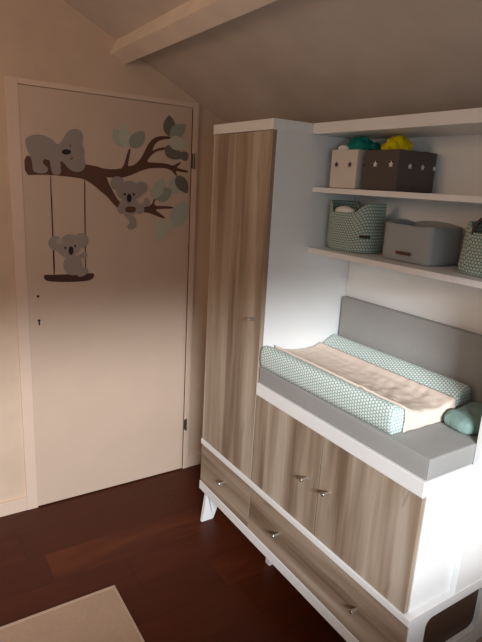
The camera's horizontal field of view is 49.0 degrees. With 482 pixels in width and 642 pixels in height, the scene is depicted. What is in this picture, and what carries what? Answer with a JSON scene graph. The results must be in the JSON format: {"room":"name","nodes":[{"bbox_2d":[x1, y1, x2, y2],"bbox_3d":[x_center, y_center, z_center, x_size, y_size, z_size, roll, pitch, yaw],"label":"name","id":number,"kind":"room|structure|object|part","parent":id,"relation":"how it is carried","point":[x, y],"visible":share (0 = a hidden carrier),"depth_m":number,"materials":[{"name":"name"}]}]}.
{"room":"bedroom","nodes":[
{"label":"bedroom","id":0,"kind":"room"},
{"bbox_2d":[0,0,225,502],"bbox_3d":[-1.258,-0.465,2.240,3.090,2.964,0.120,-6,17,-32],"label":"wall","id":1,"kind":"structure","parent":0,"point":[43,40],"depth_m":2.42,"materials":[{"name":"paint"}]},
{"bbox_2d":[0,497,26,516],"bbox_3d":[-1.802,1.003,2.233,1.700,0.073,0.012,-6,17,-32],"label":"baseboard","id":2,"kind":"structure","parent":1,"relation":"attached to","point":[20,504],"depth_m":2.65,"materials":[{"name":"paint"}]},
{"bbox_2d":[4,75,198,509],"bbox_3d":[-0.651,-0.068,2.680,0.908,2.042,0.014,-6,17,-32],"label":"trim","id":3,"kind":"structure","parent":1,"relation":"attached to","point":[11,83],"depth_m":2.48,"materials":[{"name":"paint"}]},
{"bbox_2d":[18,84,194,505],"bbox_3d":[-0.633,-0.058,2.687,0.840,2.009,0.023,-6,17,-32],"label":"door","id":4,"kind":"structure","parent":1,"relation":"in","point":[108,350],"depth_m":2.66,"materials":[{"name":"paint"}]},
{"bbox_2d":[25,129,84,174],"bbox_3d":[-0.821,-0.754,2.350,0.257,0.204,0.001,-6,17,-32],"label":"sticker","id":5,"kind":"object","parent":4,"relation":"attached to","point":[70,151],"visible":1,"depth_m":2.36,"materials":[{"name":"grey paper"}]},
{"bbox_2d":[48,233,87,276],"bbox_3d":[-0.809,-0.309,2.491,0.184,0.208,0.001,-6,17,-32],"label":"sticker","id":6,"kind":"object","parent":4,"relation":"attached to","point":[70,244],"visible":1,"depth_m":2.50,"materials":[{"name":"grey paper"}]},
{"bbox_2d":[44,175,93,281],"bbox_3d":[-0.804,-0.421,2.465,0.237,0.488,0.001,-6,17,-32],"label":"sticker","id":7,"kind":"object","parent":4,"relation":"attached to","point":[62,277],"visible":1,"depth_m":2.50,"materials":[{"name":"brown paper"}]},
{"bbox_3d":[-0.817,-0.205,2.521,0.237,0.041,0.001,-6,17,-32],"label":"seat","id":8,"kind":"part","parent":7,"relation":"part of","materials":[{"name":"brown paper"}]},
{"bbox_2d":[24,115,188,238],"bbox_3d":[-0.604,-0.690,2.517,0.801,0.602,0.003,-6,17,-32],"label":"sticker","id":9,"kind":"object","parent":4,"relation":"attached to","point":[97,176],"visible":1,"depth_m":2.60,"materials":[{"name":"brown plastic"}]},
{"bbox_2d":[110,176,149,228],"bbox_3d":[-0.540,-0.575,2.591,0.202,0.251,0.002,-6,17,-32],"label":"sticker","id":10,"kind":"object","parent":4,"relation":"attached to","point":[128,191],"visible":1,"depth_m":2.58,"materials":[{"name":"grey paper"}]},
{"bbox_2d":[110,0,276,63],"bbox_3d":[0.333,-0.842,1.094,0.112,0.112,3.262,-6,17,-32],"label":"ceiling beam","id":11,"kind":"structure","parent":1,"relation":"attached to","point":[193,17],"depth_m":1.87,"materials":[{"name":"paint"}]},
{"bbox_2d":[187,452,200,466],"bbox_3d":[-0.204,0.829,3.245,0.282,0.073,0.012,-6,17,-32],"label":"baseboard","id":12,"kind":"structure","parent":1,"relation":"attached to","point":[193,459],"depth_m":3.19,"materials":[{"name":"paint"}]},
{"bbox_2d":[0,464,346,641],"bbox_3d":[-0.444,1.393,1.273,3.090,0.050,3.512,-6,17,-32],"label":"floor","id":13,"kind":"structure","parent":0,"point":[180,577],"depth_m":2.34,"materials":[{"name":"brown wood"}]},
{"bbox_2d":[0,585,144,641],"bbox_3d":[-0.549,1.350,1.290,1.064,0.010,1.596,-6,17,-32],"label":"rug","id":14,"kind":"object","parent":13,"relation":"on","point":[102,615],"visible":1,"depth_m":2.01,"materials":[{"name":"beige carpet"}]},
{"bbox_2d":[199,438,481,641],"bbox_3d":[0.315,0.925,2.237,0.481,0.451,1.279,-6,17,-32],"label":"drawer base","id":15,"kind":"object","parent":13,"relation":"on","point":[356,610],"visible":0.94,"depth_m":1.87,"materials":[{"name":"white paint"}]},
{"bbox_3d":[-0.142,0.922,2.692,0.133,0.179,0.018,-6,17,-32],"label":"leg","id":16,"kind":"part","parent":15,"relation":"part of","materials":[{"name":"white paint"}]},
{"bbox_3d":[-0.075,0.747,2.446,0.017,0.201,0.430,-6,17,-32],"label":"drawer","id":17,"kind":"part","parent":15,"relation":"part of","materials":[{"name":"brown wood"}]},
{"bbox_2d":[202,118,355,479],"bbox_3d":[0.139,-0.093,2.342,0.479,1.445,0.430,-6,17,-32],"label":"wardrobe","id":18,"kind":"object","parent":15,"relation":"on","point":[265,288],"visible":0.7,"depth_m":2.13,"materials":[{"name":"white paint"}]},
{"bbox_3d":[-0.030,-0.056,2.241,0.017,1.403,0.426,-6,17,-32],"label":"door","id":19,"kind":"part","parent":18,"relation":"part of","materials":[{"name":"brown wood"}]},
{"bbox_3d":[0.268,0.900,1.931,0.017,0.201,0.839,-6,17,-32],"label":"drawer","id":20,"kind":"part","parent":15,"relation":"part of","materials":[{"name":"brown wood"}]},
{"bbox_3d":[0.370,0.948,1.734,0.032,0.015,0.015,-6,17,-32],"label":"knob","id":21,"kind":"part","parent":15,"relation":"part of","materials":[{"name":"metal"}]},
{"bbox_2d":[251,382,472,613],"bbox_3d":[0.449,0.542,1.959,0.477,0.444,0.826,-6,17,-32],"label":"base cabinet","id":22,"kind":"object","parent":15,"relation":"on","point":[399,530],"visible":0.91,"depth_m":1.68,"materials":[{"name":"white paint"}]},
{"bbox_3d":[0.169,0.534,2.028,0.017,0.390,0.402,-6,17,-32],"label":"door","id":23,"kind":"part","parent":22,"relation":"part of","materials":[{"name":"brown wood"}]},
{"bbox_3d":[0.225,0.568,1.900,0.032,0.015,0.015,-6,17,-32],"label":"knob","id":24,"kind":"part","parent":22,"relation":"part of","materials":[{"name":"metal"}]},
{"bbox_3d":[0.288,0.589,1.804,0.032,0.015,0.015,-6,17,-32],"label":"knob","id":25,"kind":"part","parent":22,"relation":"part of","materials":[{"name":"metal"}]},
{"bbox_2d":[259,367,477,480],"bbox_3d":[0.472,0.294,1.900,0.427,0.066,0.823,-6,17,-32],"label":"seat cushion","id":26,"kind":"object","parent":22,"relation":"on","point":[431,451],"visible":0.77,"depth_m":1.59,"materials":[{"name":"grey fabric"}]},
{"bbox_2d":[260,334,470,434],"bbox_3d":[0.425,0.199,1.926,0.402,0.098,0.674,-6,17,-32],"label":"mat","id":27,"kind":"object","parent":26,"relation":"on","point":[394,395],"visible":0.98,"depth_m":1.82,"materials":[{"name":"fabric"}]},
{"bbox_2d":[339,296,481,402],"bbox_3d":[0.652,0.116,1.964,0.028,0.264,0.807,-6,17,-32],"label":"cushion","id":28,"kind":"object","parent":26,"relation":"on","point":[452,352],"visible":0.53,"depth_m":1.94,"materials":[{"name":"grey fabric"}]},
{"bbox_2d":[444,402,481,434],"bbox_3d":[0.735,0.304,1.663,0.192,0.060,0.130,-6,17,-32],"label":"pillow","id":29,"kind":"object","parent":26,"relation":"on","point":[466,419],"visible":0.98,"depth_m":1.63,"materials":[{"name":"green fabric"}]},
{"bbox_3d":[0.391,0.633,1.696,0.017,0.390,0.414,-6,17,-32],"label":"door","id":30,"kind":"part","parent":22,"relation":"part of","materials":[{"name":"brown wood"}]},
{"bbox_2d":[307,108,481,592],"bbox_3d":[0.572,0.051,1.881,0.268,1.444,0.848,-6,17,-32],"label":"shelf unit","id":31,"kind":"object","parent":15,"relation":"on","point":[444,294],"visible":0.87,"depth_m":1.79,"materials":[{"name":"white paint"}]},
{"bbox_2d":[330,149,365,189],"bbox_3d":[0.440,-0.566,1.987,0.160,0.138,0.144,-6,17,-32],"label":"storage box","id":32,"kind":"object","parent":31,"relation":"on","point":[347,166],"visible":0.64,"depth_m":1.93,"materials":[{"name":"white fabric"}]},
{"bbox_2d":[338,145,348,149],"bbox_3d":[0.381,-0.640,1.967,0.030,0.028,0.055,-6,17,-32],"label":"cloth","id":33,"kind":"object","parent":32,"relation":"in","point":[342,147],"visible":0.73,"depth_m":1.95,"materials":[{"name":"white fabric"}]},
{"bbox_2d":[347,136,380,149],"bbox_3d":[0.446,-0.624,1.971,0.132,0.119,0.173,-6,17,-32],"label":"cloth","id":34,"kind":"object","parent":32,"relation":"in","point":[362,143],"visible":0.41,"depth_m":1.92,"materials":[{"name":"teal fabric"}]},
{"bbox_2d":[327,200,386,253],"bbox_3d":[0.446,-0.365,2.043,0.168,0.186,0.235,-6,17,-32],"label":"storage basket","id":35,"kind":"object","parent":31,"relation":"on","point":[360,231],"visible":0.98,"depth_m":1.97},
{"bbox_2d":[335,206,354,212],"bbox_3d":[0.396,-0.418,2.014,0.047,0.039,0.105,-6,17,-32],"label":"cloth","id":36,"kind":"object","parent":35,"relation":"in","point":[346,209],"visible":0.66,"depth_m":1.99,"materials":[{"name":"white fabric"}]},
{"bbox_3d":[0.584,-0.195,1.829,0.234,0.019,0.826,-6,17,-32],"label":"shelf","id":37,"kind":"part","parent":31,"relation":"part of","materials":[{"name":"white paint"}]},
{"bbox_3d":[0.597,-0.419,1.770,0.234,0.018,0.826,-6,17,-32],"label":"shelf","id":38,"kind":"part","parent":31,"relation":"part of","materials":[{"name":"white paint"}]},
{"bbox_2d":[362,149,436,192],"bbox_3d":[0.552,-0.521,1.846,0.196,0.135,0.161,-6,17,-32],"label":"storage box","id":39,"kind":"object","parent":31,"relation":"on","point":[398,170],"visible":0.99,"depth_m":1.79,"materials":[{"name":"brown fabric"}]},
{"bbox_2d":[381,135,413,150],"bbox_3d":[0.537,-0.580,1.835,0.120,0.122,0.115,9,16,20],"label":"cloth","id":40,"kind":"object","parent":39,"relation":"in","point":[397,141],"visible":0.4,"depth_m":1.79,"materials":[{"name":"yellow fabric"}]},
{"bbox_3d":[0.684,-0.144,1.910,0.011,0.993,0.826,-6,17,-32],"label":"panel","id":41,"kind":"part","parent":31,"relation":"part of","materials":[{"name":"white paint"}]},
{"bbox_2d":[382,219,462,265],"bbox_3d":[0.615,-0.273,1.819,0.176,0.139,0.217,-6,17,-32],"label":"storage basket","id":42,"kind":"object","parent":31,"relation":"on","point":[424,243],"visible":1,"depth_m":1.76,"materials":[{"name":"grey fabric"}]},
{"bbox_3d":[0.806,0.167,1.562,0.234,1.406,0.018,-6,17,-32],"label":"panel","id":43,"kind":"part","parent":31,"relation":"part of","materials":[{"name":"white paint"}]},
{"bbox_2d":[458,218,481,276],"bbox_3d":[0.772,-0.220,1.573,0.166,0.177,0.209,-6,17,-32],"label":"storage basket","id":44,"kind":"object","parent":31,"relation":"on","point":[470,260],"visible":1,"depth_m":1.57,"materials":[{"name":"green fabric"}]},
{"bbox_3d":[0.711,-0.274,1.531,0.014,0.057,0.090,-6,17,-32],"label":"handle","id":45,"kind":"part","parent":44,"relation":"part of","materials":[{"name":"brown leather"}]},
{"bbox_3d":[0.675,0.980,1.713,0.444,0.205,0.016,-6,17,-32],"label":"panel","id":46,"kind":"part","parent":15,"relation":"part of","materials":[{"name":"white paint"}]},
{"bbox_2d":[64,0,481,122],"bbox_3d":[-0.309,-1.011,0.647,3.090,1.203,3.512,-6,17,-32],"label":"ceiling","id":47,"kind":"structure","parent":0,"point":[309,61],"depth_m":1.80,"materials":[{"name":"paint"}]}
]}

